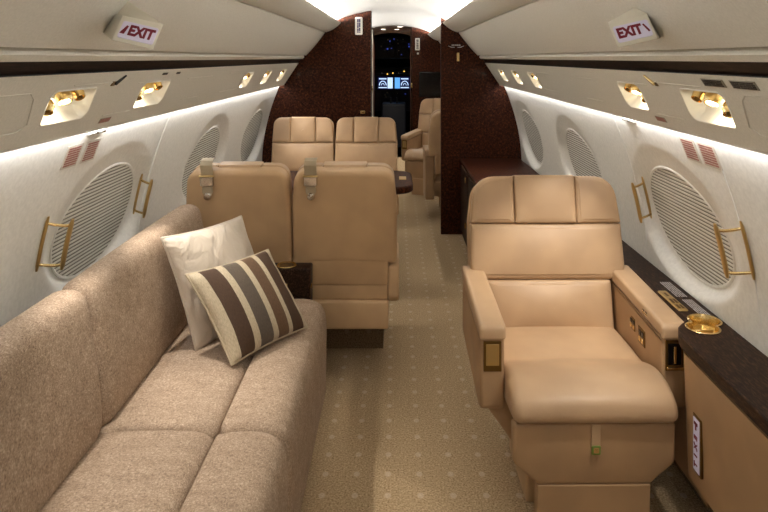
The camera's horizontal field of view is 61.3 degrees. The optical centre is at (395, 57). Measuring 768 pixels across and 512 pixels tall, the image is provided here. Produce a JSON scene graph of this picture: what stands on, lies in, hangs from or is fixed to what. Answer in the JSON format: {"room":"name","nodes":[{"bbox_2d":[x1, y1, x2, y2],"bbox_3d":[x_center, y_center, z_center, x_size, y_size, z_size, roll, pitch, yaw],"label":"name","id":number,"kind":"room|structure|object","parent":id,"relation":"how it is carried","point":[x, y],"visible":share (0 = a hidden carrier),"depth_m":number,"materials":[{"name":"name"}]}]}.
{"room":"aircraft cabin","nodes":[
{"label":"aircraft cabin","id":0,"kind":"room"},
{"bbox_2d":[0,86,278,326],"bbox_3d":[-1.075,0.839,3.200,0.232,1.262,9.600,0,0,0],"label":"wall","id":1,"kind":"structure","parent":0,"point":[34,188],"depth_m":2.19,"materials":[{"name":"white plastic"}]},
{"bbox_2d":[0,93,34,136],"bbox_3d":[-0.869,0.130,1.196,0.068,0.098,0.742,0,0,0],"label":"trim","id":2,"kind":"structure","parent":1,"relation":"attached to","point":[28,93],"depth_m":1.52,"materials":[{"name":"paint"}]},
{"bbox_2d":[35,216,73,271],"bbox_3d":[-1.045,0.568,1.986,0.105,0.174,0.034,0,0,-34],"label":"handle","id":3,"kind":"object","parent":1,"relation":"attached to","point":[70,225],"visible":1,"depth_m":1.99,"materials":[{"name":"gold metal"}]},
{"bbox_2d":[39,87,96,126],"bbox_3d":[-0.881,0.124,1.725,0.089,0.101,0.272,0,0,0],"label":"recessed light","id":4,"kind":"object","parent":1,"relation":"attached to","point":[67,105],"visible":0.83,"depth_m":1.76,"materials":[{"name":"white plastic"}]},
{"bbox_2d":[60,143,83,169],"bbox_3d":[-0.998,0.303,1.998,0.029,0.070,0.095,0,0,0],"label":"placard","id":5,"kind":"object","parent":1,"relation":"attached to","point":[73,152],"visible":1,"depth_m":1.99,"materials":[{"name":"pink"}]},
{"bbox_2d":[63,146,81,167],"bbox_3d":[-0.997,0.304,1.997,0.024,0.058,0.076,0,0,0],"label":"print","id":6,"kind":"object","parent":5,"relation":"attached to","point":[73,152],"depth_m":1.99,"materials":[{"name":"brown"}]},
{"bbox_2d":[79,138,101,163],"bbox_3d":[-0.998,0.303,2.118,0.029,0.070,0.095,0,0,0],"label":"placard","id":7,"kind":"object","parent":1,"relation":"attached to","point":[90,150],"visible":1,"depth_m":2.11,"materials":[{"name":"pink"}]},
{"bbox_2d":[82,141,98,160],"bbox_3d":[-0.997,0.304,2.117,0.024,0.058,0.075,0,0,0],"label":"print","id":8,"kind":"object","parent":7,"relation":"attached to","point":[90,150],"depth_m":2.11,"materials":[{"name":"brown"}]},
{"bbox_2d":[49,162,133,279],"bbox_3d":[-1.109,0.598,2.420,0.129,0.410,0.624,0,0,0],"label":"window shade","id":9,"kind":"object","parent":1,"relation":"in","point":[99,210],"depth_m":2.39,"materials":[{"name":"white plastic"}]},
{"bbox_2d":[87,129,106,134],"bbox_3d":[-0.966,0.238,2.100,0.023,0.012,0.113,0,0,0],"label":"clip","id":10,"kind":"object","parent":1,"relation":"attached to","point":[101,130],"visible":0.89,"depth_m":2.07,"materials":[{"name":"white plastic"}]},
{"bbox_2d":[98,116,111,123],"bbox_3d":[-0.912,0.194,2.030,0.011,0.016,0.075,0,0,0],"label":"placard","id":11,"kind":"object","parent":1,"relation":"attached to","point":[106,119],"visible":1,"depth_m":2.03,"materials":[{"name":"beige"}]},
{"bbox_2d":[99,117,110,122],"bbox_3d":[-0.911,0.195,2.030,0.009,0.012,0.067,0,0,0],"label":"print","id":12,"kind":"object","parent":11,"relation":"on","point":[106,119],"depth_m":2.03,"materials":[{"name":"brown"}]},
{"bbox_2d":[110,75,126,85],"bbox_3d":[-0.827,0.067,1.929,0.017,0.032,0.064,0,0,12],"label":"panel latch","id":13,"kind":"object","parent":1,"relation":"attached to","point":[114,83],"visible":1,"depth_m":1.92,"materials":[{"name":"black metal"}]},
{"bbox_2d":[0,84,283,153],"bbox_3d":[-0.935,0.220,3.200,0.011,0.012,9.600,0,0,0],"label":"trim","id":14,"kind":"structure","parent":1,"relation":"attached to","point":[96,129],"depth_m":2.07,"materials":[{"name":"paint"}]},
{"bbox_2d":[133,174,152,217],"bbox_3d":[-1.045,0.568,2.671,0.103,0.174,0.033,0,0,30],"label":"handle","id":15,"kind":"object","parent":1,"relation":"attached to","point":[150,183],"visible":1,"depth_m":2.66,"materials":[{"name":"gold metal"}]},
{"bbox_2d":[0,63,297,150],"bbox_3d":[-0.871,0.130,3.200,0.121,0.180,9.600,0,0,0],"label":"overhead service panel","id":16,"kind":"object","parent":1,"relation":"attached to","point":[14,110],"depth_m":1.99,"materials":[{"name":"paint"}]},
{"bbox_2d":[132,80,170,108],"bbox_3d":[-0.881,0.124,2.310,0.089,0.101,0.292,0,0,0],"label":"recessed light","id":17,"kind":"object","parent":1,"relation":"attached to","point":[151,93],"visible":0.74,"depth_m":2.36,"materials":[{"name":"white plastic"}]},
{"bbox_2d":[138,112,171,232],"bbox_3d":[-1.041,0.510,2.794,0.149,0.561,0.018,0,0,0],"label":"trim","id":18,"kind":"structure","parent":1,"relation":"attached to","point":[171,112],"depth_m":2.80,"materials":[{"name":"white plastic"}]},
{"bbox_2d":[182,126,219,198],"bbox_3d":[-1.109,0.598,3.720,0.129,0.410,0.624,0,0,0],"label":"window","id":19,"kind":"structure","parent":1,"relation":"in","point":[207,146],"depth_m":3.64,"materials":[{"name":"beige fabric"}]},
{"bbox_2d":[238,72,253,88],"bbox_3d":[-0.881,0.124,3.760,0.089,0.101,0.222,0,0,0],"label":"pocket","id":20,"kind":"object","parent":1,"relation":"attached to","point":[248,76],"visible":0.45,"depth_m":3.83,"materials":[{"name":"white plastic"}]},
{"bbox_2d":[241,109,262,160],"bbox_3d":[-1.109,0.598,4.980,0.129,0.410,0.624,0,0,0],"label":"window","id":21,"kind":"structure","parent":1,"relation":"in","point":[252,129],"depth_m":4.98,"materials":[{"name":"beige fabric"}]},
{"bbox_2d":[260,70,272,83],"bbox_3d":[-0.881,0.124,4.330,0.089,0.101,0.222,0,0,0],"label":"pocket","id":22,"kind":"object","parent":1,"relation":"attached to","point":[267,74],"visible":0.57,"depth_m":4.41,"materials":[{"name":"white plastic"}]},
{"bbox_2d":[276,68,286,80],"bbox_3d":[-0.881,0.124,4.920,0.089,0.101,0.222,0,0,0],"label":"pocket","id":23,"kind":"object","parent":1,"relation":"attached to","point":[283,71],"visible":0.41,"depth_m":5.00,"materials":[{"name":"white plastic"}]},
{"bbox_2d":[373,32,373,116],"bbox_3d":[-0.335,0.545,8.825,0.030,1.850,1.550,0,0,0],"label":"wall","id":24,"kind":"structure","parent":0,"point":[373,32],"depth_m":9.22,"materials":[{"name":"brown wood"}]},
{"bbox_2d":[307,0,471,32],"bbox_3d":[-0.035,-0.347,4.000,1.150,0.163,11.200,0,0,0],"label":"ceiling","id":25,"kind":"structure","parent":0,"point":[426,15],"depth_m":5.11,"materials":[{"name":"white plastic"}]},
{"bbox_2d":[262,11,521,233],"bbox_3d":[-0.035,0.538,5.425,2.172,1.865,0.050,0,0,0],"label":"wall","id":26,"kind":"structure","parent":0,"point":[478,121],"depth_m":5.40,"materials":[{"name":"brown wood"}]},
{"bbox_2d":[103,1,162,49],"bbox_3d":[-0.644,-0.081,1.523,0.188,0.123,0.072,0,0,25],"label":"exit sign","id":27,"kind":"object","parent":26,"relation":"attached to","point":[131,25],"visible":1,"depth_m":1.51,"materials":[{"name":"beige plastic"}]},
{"bbox_2d":[0,59,300,75],"bbox_3d":[-0.805,0.017,3.200,0.040,0.043,9.600,0,0,0],"label":"trim","id":28,"kind":"structure","parent":26,"relation":"attached to","point":[58,67],"depth_m":1.81,"materials":[{"name":"brown wood"}]},
{"bbox_2d":[0,0,324,54],"bbox_3d":[-0.681,-0.126,3.200,0.177,0.209,9.600,0,0,0],"label":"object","id":29,"kind":"structure","parent":26,"relation":"attached to","point":[202,26],"depth_m":1.95,"materials":[{"name":"beige plastic"}]},
{"bbox_2d":[239,0,340,31],"bbox_3d":[-0.533,-0.256,3.200,0.147,0.084,9.600,0,0,0],"label":"trim","id":30,"kind":"structure","parent":26,"relation":"attached to","point":[304,12],"depth_m":3.48,"materials":[{"name":"white plastic"}]},
{"bbox_2d":[355,17,362,34],"bbox_3d":[-0.310,-0.267,5.398,0.062,0.148,0.010,0,0,0],"label":"notice sign","id":31,"kind":"object","parent":26,"relation":"attached to","point":[358,20],"visible":1,"depth_m":5.39,"materials":[{"name":"white plastic"}]},
{"bbox_2d":[357,19,359,32],"bbox_3d":[-0.310,-0.268,5.394,0.027,0.114,0.001,0,0,0],"label":"print","id":32,"kind":"object","parent":31,"relation":"attached to","point":[358,20],"depth_m":5.39,"materials":[{"name":"blue"}]},
{"bbox_2d":[371,11,371,116],"bbox_3d":[-0.206,0.540,5.425,0.006,1.860,0.050,0,0,0],"label":"trim","id":33,"kind":"structure","parent":26,"relation":"attached to","point":[371,11],"depth_m":5.40,"materials":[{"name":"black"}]},
{"bbox_2d":[428,0,533,40],"bbox_3d":[0.464,-0.256,3.200,0.147,0.084,9.600,0,0,0],"label":"trim","id":34,"kind":"structure","parent":26,"relation":"attached to","point":[475,12],"depth_m":3.58,"materials":[{"name":"white plastic"}]},
{"bbox_2d":[438,0,767,54],"bbox_3d":[0.612,-0.126,3.200,0.177,0.209,9.600,0,0,0],"label":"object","id":35,"kind":"structure","parent":26,"relation":"attached to","point":[536,26],"depth_m":1.86,"materials":[{"name":"beige plastic"}]},
{"bbox_2d":[483,59,767,76],"bbox_3d":[0.735,0.017,3.200,0.040,0.043,9.600,0,0,0],"label":"trim","id":36,"kind":"structure","parent":26,"relation":"attached to","point":[760,69],"depth_m":1.76,"materials":[{"name":"brown wood"}]},
{"bbox_2d":[608,7,659,47],"bbox_3d":[0.596,-0.076,1.552,0.169,0.106,0.079,0,0,-28],"label":"exit sign","id":37,"kind":"object","parent":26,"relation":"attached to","point":[633,27],"visible":1,"depth_m":1.53,"materials":[{"name":"beige plastic"}]},
{"bbox_2d":[374,33,409,156],"bbox_3d":[-0.035,0.540,10.700,1.700,1.860,2.200,0,0,0],"label":"wall","id":38,"kind":"structure","parent":0,"point":[377,62],"depth_m":11.80,"materials":[{"name":"black"}]},
{"bbox_2d":[374,67,409,110],"bbox_3d":[-0.035,0.581,11.230,1.500,0.863,0.440,0,0,0],"label":"panel","id":39,"kind":"object","parent":38,"relation":"attached to","point":[393,82],"visible":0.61,"depth_m":11.20,"materials":[{"name":"black plastic"}]},
{"bbox_2d":[374,37,409,58],"bbox_3d":[-0.035,-0.170,10.705,0.900,0.360,0.290,0,0,0],"label":"panel","id":40,"kind":"object","parent":38,"relation":"attached to","point":[384,47],"visible":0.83,"depth_m":10.57,"materials":[{"name":"black"}]},
{"bbox_2d":[374,30,409,34],"bbox_3d":[-0.057,-0.382,9.600,0.535,0.097,0.001,0,0,0],"label":"door frame","id":41,"kind":"structure","parent":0,"point":[391,31],"depth_m":9.60,"materials":[{"name":"brown wood"}]},
{"bbox_2d":[412,27,440,130],"bbox_3d":[0.625,0.543,8.025,0.851,1.854,0.050,0,0,0],"label":"wall","id":42,"kind":"structure","parent":0,"point":[428,59],"depth_m":8.00,"materials":[{"name":"brown wood"}]},
{"bbox_2d":[410,28,411,130],"bbox_3d":[0.191,0.552,8.019,0.021,1.835,0.062,0,0,0],"label":"trim","id":43,"kind":"structure","parent":42,"relation":"attached to","point":[411,28],"depth_m":8.04,"materials":[{"name":"brown wood"}]},
{"bbox_2d":[415,38,419,49],"bbox_3d":[0.265,-0.170,7.998,0.056,0.150,0.010,0,0,0],"label":"notice sign","id":44,"kind":"object","parent":42,"relation":"attached to","point":[417,40],"visible":1,"depth_m":7.99,"materials":[{"name":"white plastic"}]},
{"bbox_2d":[419,72,440,96],"bbox_3d":[0.455,0.325,7.986,0.340,0.310,0.036,0,0,0],"label":"monitor","id":45,"kind":"object","parent":42,"relation":"attached to","point":[429,82],"visible":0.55,"depth_m":7.97,"materials":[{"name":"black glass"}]},
{"bbox_2d":[479,47,767,61],"bbox_3d":[0.706,-0.017,3.200,0.026,0.050,9.600,0,0,0],"label":"trim","id":46,"kind":"structure","parent":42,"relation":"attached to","point":[738,54],"depth_m":1.68,"materials":[{"name":"paint"}]},
{"bbox_2d":[300,148,707,511],"bbox_3d":[-0.035,1.485,5.100,2.140,0.030,13.400,0,0,0],"label":"floor","id":47,"kind":"structure","parent":0,"point":[403,426],"depth_m":2.63,"materials":[{"name":"carpet"}]},
{"bbox_2d":[0,204,326,511],"bbox_3d":[-0.629,1.049,1.825,0.665,0.841,2.050,0,0,0],"label":"sofa","id":48,"kind":"object","parent":47,"relation":"on","point":[108,402],"visible":0.79,"depth_m":1.77,"materials":[{"name":"fabric"}]},
{"bbox_2d":[0,290,101,511],"bbox_3d":[-0.884,0.854,1.306,0.156,0.451,1.011,0,0,0],"label":"cushion","id":49,"kind":"object","parent":48,"relation":"on","point":[51,382],"depth_m":1.54,"materials":[{"name":"fabric"}]},
{"bbox_2d":[39,430,212,511],"bbox_3d":[-0.693,1.138,1.307,0.404,0.230,1.014,0,0,0],"label":"seat cushion","id":50,"kind":"object","parent":48,"relation":"on","point":[116,470],"depth_m":1.61,"materials":[{"name":"fabric"}]},
{"bbox_2d":[62,204,203,426],"bbox_3d":[-0.884,0.854,2.334,0.156,0.451,1.031,0,0,0],"label":"cushion","id":51,"kind":"object","parent":48,"relation":"on","point":[137,313],"depth_m":2.05,"materials":[{"name":"fabric"}]},
{"bbox_2d":[99,323,254,441],"bbox_3d":[-0.693,1.138,2.308,0.404,0.230,0.984,0,0,0],"label":"seat cushion","id":52,"kind":"object","parent":48,"relation":"on","point":[184,388],"depth_m":2.00,"materials":[{"name":"fabric"}]},
{"bbox_2d":[160,215,253,350],"bbox_3d":[-0.668,0.830,2.468,0.162,0.398,0.475,0,0,25],"label":"cushion","id":53,"kind":"object","parent":48,"relation":"on","point":[226,242],"visible":0.62,"depth_m":2.35,"materials":[{"name":"beige fabric"}]},
{"bbox_2d":[179,431,287,511],"bbox_3d":[-0.402,1.244,1.307,0.212,0.440,1.014,0,0,0],"label":"seat cushion","id":54,"kind":"object","parent":48,"relation":"on","point":[231,471],"depth_m":1.63,"materials":[{"name":"fabric"}]},
{"bbox_2d":[185,249,308,365],"bbox_3d":[-0.530,0.887,2.347,0.225,0.271,0.393,0,0,37],"label":"striped cushion","id":55,"kind":"object","parent":48,"relation":"on","point":[248,302],"visible":1,"depth_m":2.28,"materials":[{"name":"fabric"}]},
{"bbox_2d":[220,299,326,511],"bbox_3d":[-0.402,1.244,2.308,0.212,0.440,0.984,0,0,0],"label":"seat cushion","id":56,"kind":"object","parent":48,"relation":"on","point":[278,390],"depth_m":2.09,"materials":[{"name":"fabric"}]},
{"bbox_2d":[186,161,293,262],"bbox_3d":[-0.726,0.974,3.255,0.510,0.992,0.757,0,0,0],"label":"seat","id":57,"kind":"object","parent":47,"relation":"on","point":[261,192],"visible":0.49,"depth_m":2.90,"materials":[{"name":"beige leather"}]},
{"bbox_2d":[198,158,214,200],"bbox_3d":[-0.840,0.542,2.895,0.066,0.186,0.071,0,0,0],"label":"belt","id":58,"kind":"object","parent":57,"relation":"attached to","point":[206,177],"visible":1,"depth_m":2.87,"materials":[{"name":"beige"}]},
{"bbox_2d":[275,261,312,299],"bbox_3d":[-0.586,1.190,2.856,0.429,0.560,0.098,0,0,0],"label":"console","id":59,"kind":"object","parent":47,"relation":"on","point":[298,277],"visible":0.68,"depth_m":2.81,"materials":[{"name":"brown wood"}]},
{"bbox_2d":[271,117,334,170],"bbox_3d":[-0.689,0.959,4.668,0.510,1.023,0.752,0,0,0],"label":"seat","id":60,"kind":"object","parent":47,"relation":"on","point":[295,139],"visible":0.37,"depth_m":4.89,"materials":[{"name":"beige leather"}]},
{"bbox_2d":[271,143,333,170],"bbox_3d":[-0.704,0.750,4.901,0.474,0.218,0.087,0,0,0],"label":"cushion","id":61,"kind":"object","parent":60,"relation":"on","point":[293,155],"depth_m":4.87,"materials":[{"name":"beige leather"}]},
{"bbox_2d":[292,161,398,347],"bbox_3d":[-0.241,0.974,3.255,0.511,0.992,0.744,0,0,0],"label":"seat","id":62,"kind":"object","parent":47,"relation":"on","point":[348,231],"visible":0.95,"depth_m":2.94,"materials":[{"name":"beige leather"}]},
{"bbox_2d":[302,158,317,200],"bbox_3d":[-0.380,0.542,2.895,0.066,0.186,0.071,0,0,0],"label":"belt","id":63,"kind":"object","parent":62,"relation":"attached to","point":[310,175],"visible":1,"depth_m":2.87,"materials":[{"name":"beige"}]},
{"bbox_2d":[290,171,412,194],"bbox_3d":[-0.440,1.118,4.150,1.090,0.704,0.580,0,0,0],"label":"conference table","id":64,"kind":"object","parent":47,"relation":"on","point":[403,180],"visible":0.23,"depth_m":4.04,"materials":[{"name":"brown wood"}]},
{"bbox_2d":[335,117,398,214],"bbox_3d":[-0.221,0.959,4.668,0.484,1.023,0.739,0,0,0],"label":"seat","id":65,"kind":"object","parent":47,"relation":"on","point":[369,139],"visible":0.38,"depth_m":4.89,"materials":[{"name":"beige leather"}]},
{"bbox_2d":[335,143,396,170],"bbox_3d":[-0.226,0.750,4.901,0.474,0.218,0.087,0,0,0],"label":"cushion","id":66,"kind":"object","parent":65,"relation":"on","point":[386,153],"depth_m":4.87,"materials":[{"name":"beige leather"}]},
{"bbox_2d":[382,97,405,147],"bbox_3d":[-0.035,1.060,10.875,0.400,0.820,0.550,0,0,0],"label":"console","id":67,"kind":"object","parent":47,"relation":"on","point":[396,110],"visible":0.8,"depth_m":10.60,"materials":[{"name":"black"}]},
{"bbox_2d":[401,98,440,195],"bbox_3d":[0.457,0.968,7.231,0.668,1.005,0.782,0,0,22],"label":"seat","id":68,"kind":"object","parent":47,"relation":"on","point":[413,141],"visible":0.32,"depth_m":7.14,"materials":[{"name":"beige leather"}]},
{"bbox_2d":[402,140,406,148],"bbox_3d":[0.094,0.952,7.111,0.058,0.097,0.007,0,0,22],"label":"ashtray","id":69,"kind":"object","parent":68,"relation":"on","point":[404,142],"depth_m":7.11,"materials":[{"name":"gold metal"}]},
{"bbox_2d":[404,147,422,160],"bbox_3d":[0.427,1.065,7.158,0.500,0.159,0.625,0,0,22],"label":"seat cushion","id":70,"kind":"object","parent":68,"relation":"on","point":[411,153],"depth_m":6.95,"materials":[{"name":"beige leather"}]},
{"bbox_2d":[418,114,430,132],"bbox_3d":[0.544,0.760,7.446,0.605,0.212,0.092,0,0,22],"label":"cushion","id":71,"kind":"object","parent":68,"relation":"on","point":[424,119],"depth_m":7.50,"materials":[{"name":"beige leather"}]},
{"bbox_2d":[422,132,427,146],"bbox_3d":[0.529,0.962,7.410,0.485,0.199,0.095,0,0,22],"label":"lumbar cushion","id":72,"kind":"object","parent":68,"relation":"on","point":[424,134],"depth_m":7.47,"materials":[{"name":"beige leather"}]},
{"bbox_2d":[423,109,440,210],"bbox_3d":[0.595,0.965,6.101,0.668,1.011,0.745,0,0,0],"label":"seat","id":73,"kind":"object","parent":47,"relation":"on","point":[432,151],"visible":0.27,"depth_m":5.82,"materials":[{"name":"beige leather"}]},
{"bbox_2d":[434,171,440,182],"bbox_3d":[0.595,1.065,6.161,0.500,0.159,0.625,0,0,0],"label":"seat cushion","id":74,"kind":"object","parent":73,"relation":"on","point":[437,177],"depth_m":5.86,"materials":[{"name":"beige leather"}]},
{"bbox_2d":[460,159,538,245],"bbox_3d":[0.782,1.153,4.822,0.506,0.634,1.145,0,0,0],"label":"credenza","id":75,"kind":"object","parent":47,"relation":"on","point":[473,171],"visible":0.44,"depth_m":4.95,"materials":[{"name":"brown wood"}]},
{"bbox_2d":[461,175,684,511],"bbox_3d":[0.597,0.971,2.331,0.668,0.999,0.809,0,0,0],"label":"seat","id":76,"kind":"object","parent":47,"relation":"on","point":[576,358],"visible":0.97,"depth_m":2.19,"materials":[{"name":"beige leather"}]},
{"bbox_2d":[483,341,501,371],"bbox_3d":[0.308,0.952,2.068,0.058,0.097,0.007,0,0,-1],"label":"panel","id":77,"kind":"object","parent":76,"relation":"on","point":[492,350],"depth_m":2.06,"materials":[{"name":"gold metal"}]},
{"bbox_2d":[470,223,623,278],"bbox_3d":[0.594,0.764,2.565,0.605,0.212,0.100,0,0,0],"label":"cushion","id":78,"kind":"object","parent":76,"relation":"on","point":[497,250],"depth_m":2.53,"materials":[{"name":"beige leather"}]},
{"bbox_2d":[488,279,613,327],"bbox_3d":[0.595,0.964,2.516,0.485,0.199,0.100,0,0,0],"label":"lumbar cushion","id":79,"kind":"object","parent":76,"relation":"on","point":[522,303],"depth_m":2.48,"materials":[{"name":"beige leather"}]},
{"bbox_2d":[504,326,677,423],"bbox_3d":[0.597,1.065,2.239,0.500,0.159,0.625,0,0,0],"label":"seat cushion","id":80,"kind":"object","parent":76,"relation":"on","point":[553,374],"depth_m":2.02,"materials":[{"name":"beige leather"}]},
{"bbox_2d":[630,316,634,331],"bbox_3d":[0.847,0.950,2.317,0.008,0.044,0.040,0,0,0],"label":"switch plate","id":81,"kind":"object","parent":76,"relation":"attached to","point":[632,318],"depth_m":2.32,"materials":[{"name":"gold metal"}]},
{"bbox_2d":[638,325,644,347],"bbox_3d":[0.849,0.962,2.237,0.005,0.056,0.058,0,0,0],"label":"switch plate","id":82,"kind":"object","parent":76,"relation":"attached to","point":[641,328],"depth_m":2.23,"materials":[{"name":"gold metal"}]},
{"bbox_2d":[665,340,683,370],"bbox_3d":[0.890,0.952,2.069,0.058,0.097,0.016,0,0,0],"label":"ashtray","id":83,"kind":"object","parent":76,"relation":"on","point":[674,354],"depth_m":2.07,"materials":[{"name":"metal"}]},
{"bbox_2d":[622,240,767,511],"bbox_3d":[0.950,1.149,1.325,0.186,0.641,5.830,0,0,0],"label":"console","id":84,"kind":"object","parent":47,"relation":"on","point":[721,428],"visible":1,"depth_m":1.79,"materials":[{"name":"brown wood"}]},
{"bbox_2d":[504,86,767,356],"bbox_3d":[1.006,0.839,3.200,0.232,1.262,9.600,0,0,0],"label":"wall","id":85,"kind":"structure","parent":0,"point":[648,147],"depth_m":2.37,"materials":[{"name":"white plastic"}]},
{"bbox_2d":[497,69,508,81],"bbox_3d":[0.811,0.124,4.840,0.089,0.101,0.222,0,0,0],"label":"pocket","id":86,"kind":"object","parent":85,"relation":"attached to","point":[502,74],"visible":0.44,"depth_m":4.92,"materials":[{"name":"white plastic"}]},
{"bbox_2d":[510,70,522,84],"bbox_3d":[0.811,0.124,4.280,0.089,0.101,0.222,0,0,0],"label":"pocket","id":87,"kind":"object","parent":85,"relation":"attached to","point":[517,78],"visible":0.54,"depth_m":4.36,"materials":[{"name":"white plastic"}]},
{"bbox_2d":[522,110,542,163],"bbox_3d":[1.040,0.598,4.930,0.129,0.410,0.624,0,0,0],"label":"window","id":88,"kind":"structure","parent":85,"relation":"in","point":[532,132],"depth_m":4.94,"materials":[{"name":"beige fabric"}]},
{"bbox_2d":[527,72,542,88],"bbox_3d":[0.811,0.124,3.730,0.089,0.101,0.222,0,0,0],"label":"pocket","id":89,"kind":"object","parent":85,"relation":"attached to","point":[532,76],"visible":0.46,"depth_m":3.80,"materials":[{"name":"white plastic"}]},
{"bbox_2d":[565,128,601,177],"bbox_3d":[1.040,0.598,3.610,0.129,0.410,0.624,0,0,0],"label":"window","id":90,"kind":"structure","parent":85,"relation":"in","point":[583,161],"depth_m":3.61,"materials":[{"name":"white plastic"}]},
{"bbox_2d":[485,63,767,154],"bbox_3d":[0.800,0.130,3.200,0.121,0.180,9.600,0,0,0],"label":"trim","id":91,"kind":"structure","parent":85,"relation":"attached to","point":[665,99],"depth_m":1.99,"materials":[{"name":"paint"}]},
{"bbox_2d":[612,115,647,248],"bbox_3d":[0.971,0.510,2.694,0.147,0.561,0.016,0,0,0],"label":"trim","id":92,"kind":"structure","parent":85,"relation":"attached to","point":[612,115],"depth_m":2.70,"materials":[{"name":"white plastic"}]},
{"bbox_2d":[617,81,649,110],"bbox_3d":[0.811,0.124,2.185,0.089,0.101,0.227,0,0,0],"label":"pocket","id":93,"kind":"object","parent":85,"relation":"attached to","point":[633,96],"visible":0.51,"depth_m":2.24,"materials":[{"name":"white plastic"}]},
{"bbox_2d":[631,177,651,222],"bbox_3d":[0.973,0.560,2.563,0.106,0.174,0.035,0,0,-34],"label":"handle","id":94,"kind":"object","parent":85,"relation":"attached to","point":[633,186],"visible":1,"depth_m":2.55,"materials":[{"name":"gold metal"}]},
{"bbox_2d":[643,75,658,85],"bbox_3d":[0.757,0.067,1.919,0.017,0.032,0.064,0,0,-12],"label":"latch","id":95,"kind":"object","parent":85,"relation":"attached to","point":[653,83],"visible":1,"depth_m":1.91,"materials":[{"name":"gold metal"}]},
{"bbox_2d":[655,116,667,122],"bbox_3d":[0.842,0.194,2.060,0.011,0.016,0.075,0,0,0],"label":"placard","id":96,"kind":"object","parent":85,"relation":"attached to","point":[658,118],"visible":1,"depth_m":2.05,"materials":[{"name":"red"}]},
{"bbox_2d":[657,82,700,86],"bbox_3d":[0.760,0.072,1.750,0.004,0.002,0.270,0,0,0],"label":"trim","id":97,"kind":"structure","parent":85,"relation":"attached to","point":[657,82],"depth_m":1.74,"materials":[{"name":"paint"}]},
{"bbox_2d":[678,136,702,163],"bbox_3d":[0.921,0.287,2.030,0.030,0.072,0.100,0,0,0],"label":"placard","id":98,"kind":"object","parent":85,"relation":"attached to","point":[688,145],"visible":1,"depth_m":2.03,"materials":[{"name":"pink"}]},
{"bbox_2d":[680,139,698,160],"bbox_3d":[0.920,0.288,2.030,0.025,0.059,0.080,0,0,0],"label":"print","id":99,"kind":"object","parent":98,"relation":"attached to","point":[688,145],"depth_m":2.03,"materials":[{"name":"brown"}]},
{"bbox_2d":[649,166,735,288],"bbox_3d":[1.040,0.598,2.330,0.129,0.410,0.624,0,0,0],"label":"window shade","id":100,"kind":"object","parent":85,"relation":"in","point":[686,219],"depth_m":2.30,"materials":[{"name":"beige fabric"}]},
{"bbox_2d":[679,88,736,128],"bbox_3d":[0.811,0.124,1.665,0.089,0.101,0.267,0,0,0],"label":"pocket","id":101,"kind":"object","parent":85,"relation":"attached to","point":[709,107],"visible":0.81,"depth_m":1.71,"materials":[{"name":"white plastic"}]},
{"bbox_2d":[696,141,722,170],"bbox_3d":[0.921,0.287,1.907,0.030,0.072,0.105,0,0,0],"label":"placard","id":102,"kind":"object","parent":85,"relation":"attached to","point":[709,156],"visible":1,"depth_m":1.90,"materials":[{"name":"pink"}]},
{"bbox_2d":[698,144,718,167],"bbox_3d":[0.920,0.288,1.908,0.025,0.059,0.084,0,0,0],"label":"print","id":103,"kind":"object","parent":102,"relation":"attached to","point":[709,156],"depth_m":1.90,"materials":[{"name":"brown"}]},
{"bbox_2d":[700,78,726,87],"bbox_3d":[0.751,0.059,1.535,0.013,0.019,0.105,0,0,0],"label":"vent","id":104,"kind":"object","parent":85,"relation":"attached to","point":[707,82],"visible":1,"depth_m":1.53,"materials":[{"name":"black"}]},
{"bbox_2d":[701,79,723,86],"bbox_3d":[0.750,0.060,1.536,0.011,0.015,0.093,0,0,0],"label":"print","id":105,"kind":"object","parent":104,"relation":"on","point":[707,82],"depth_m":1.53,"materials":[{"name":"black plastic"}]},
{"bbox_2d":[713,221,754,279],"bbox_3d":[0.971,0.550,1.861,0.106,0.175,0.035,0,0,34],"label":"handle","id":106,"kind":"object","parent":85,"relation":"attached to","point":[717,230],"visible":1,"depth_m":1.86,"materials":[{"name":"gold metal"}]},
{"bbox_2d":[709,140,761,334],"bbox_3d":[0.971,0.510,1.854,0.147,0.561,0.016,0,0,0],"label":"trim","id":107,"kind":"structure","parent":85,"relation":"attached to","point":[709,140],"depth_m":1.86,"materials":[{"name":"white plastic"}]},
{"bbox_2d":[728,80,759,90],"bbox_3d":[0.751,0.059,1.400,0.013,0.019,0.105,0,0,0],"label":"vent","id":108,"kind":"object","parent":85,"relation":"attached to","point":[746,85],"visible":1,"depth_m":1.39,"materials":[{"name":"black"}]},
{"bbox_2d":[730,81,756,89],"bbox_3d":[0.750,0.060,1.400,0.011,0.015,0.094,0,0,0],"label":"print","id":109,"kind":"object","parent":108,"relation":"on","point":[746,85],"depth_m":1.39,"materials":[{"name":"black plastic"}]},
{"bbox_2d":[741,95,767,137],"bbox_3d":[0.799,0.130,1.136,0.068,0.098,0.742,0,0,0],"label":"trim","id":110,"kind":"structure","parent":85,"relation":"attached to","point":[744,95],"depth_m":1.47,"materials":[{"name":"paint"}]},
{"bbox_3d":[-0.720,0.549,8.025,0.801,1.843,0.050,0,0,0],"label":"wall","id":111,"kind":"structure","parent":0,"visible":0},
{"bbox_2d":[0,47,303,61],"bbox_3d":[-0.776,-0.017,3.200,0.026,0.050,9.600,0,0,0],"label":"trim","id":112,"kind":"structure","parent":111,"relation":"attached to","point":[7,54],"depth_m":1.73,"materials":[{"name":"paint"}]},
{"bbox_2d":[372,30,372,116],"bbox_3d":[-0.306,0.560,8.020,0.042,1.820,0.060,0,0,0],"label":"trim","id":113,"kind":"structure","parent":111,"relation":"attached to","point":[372,30],"depth_m":7.99,"materials":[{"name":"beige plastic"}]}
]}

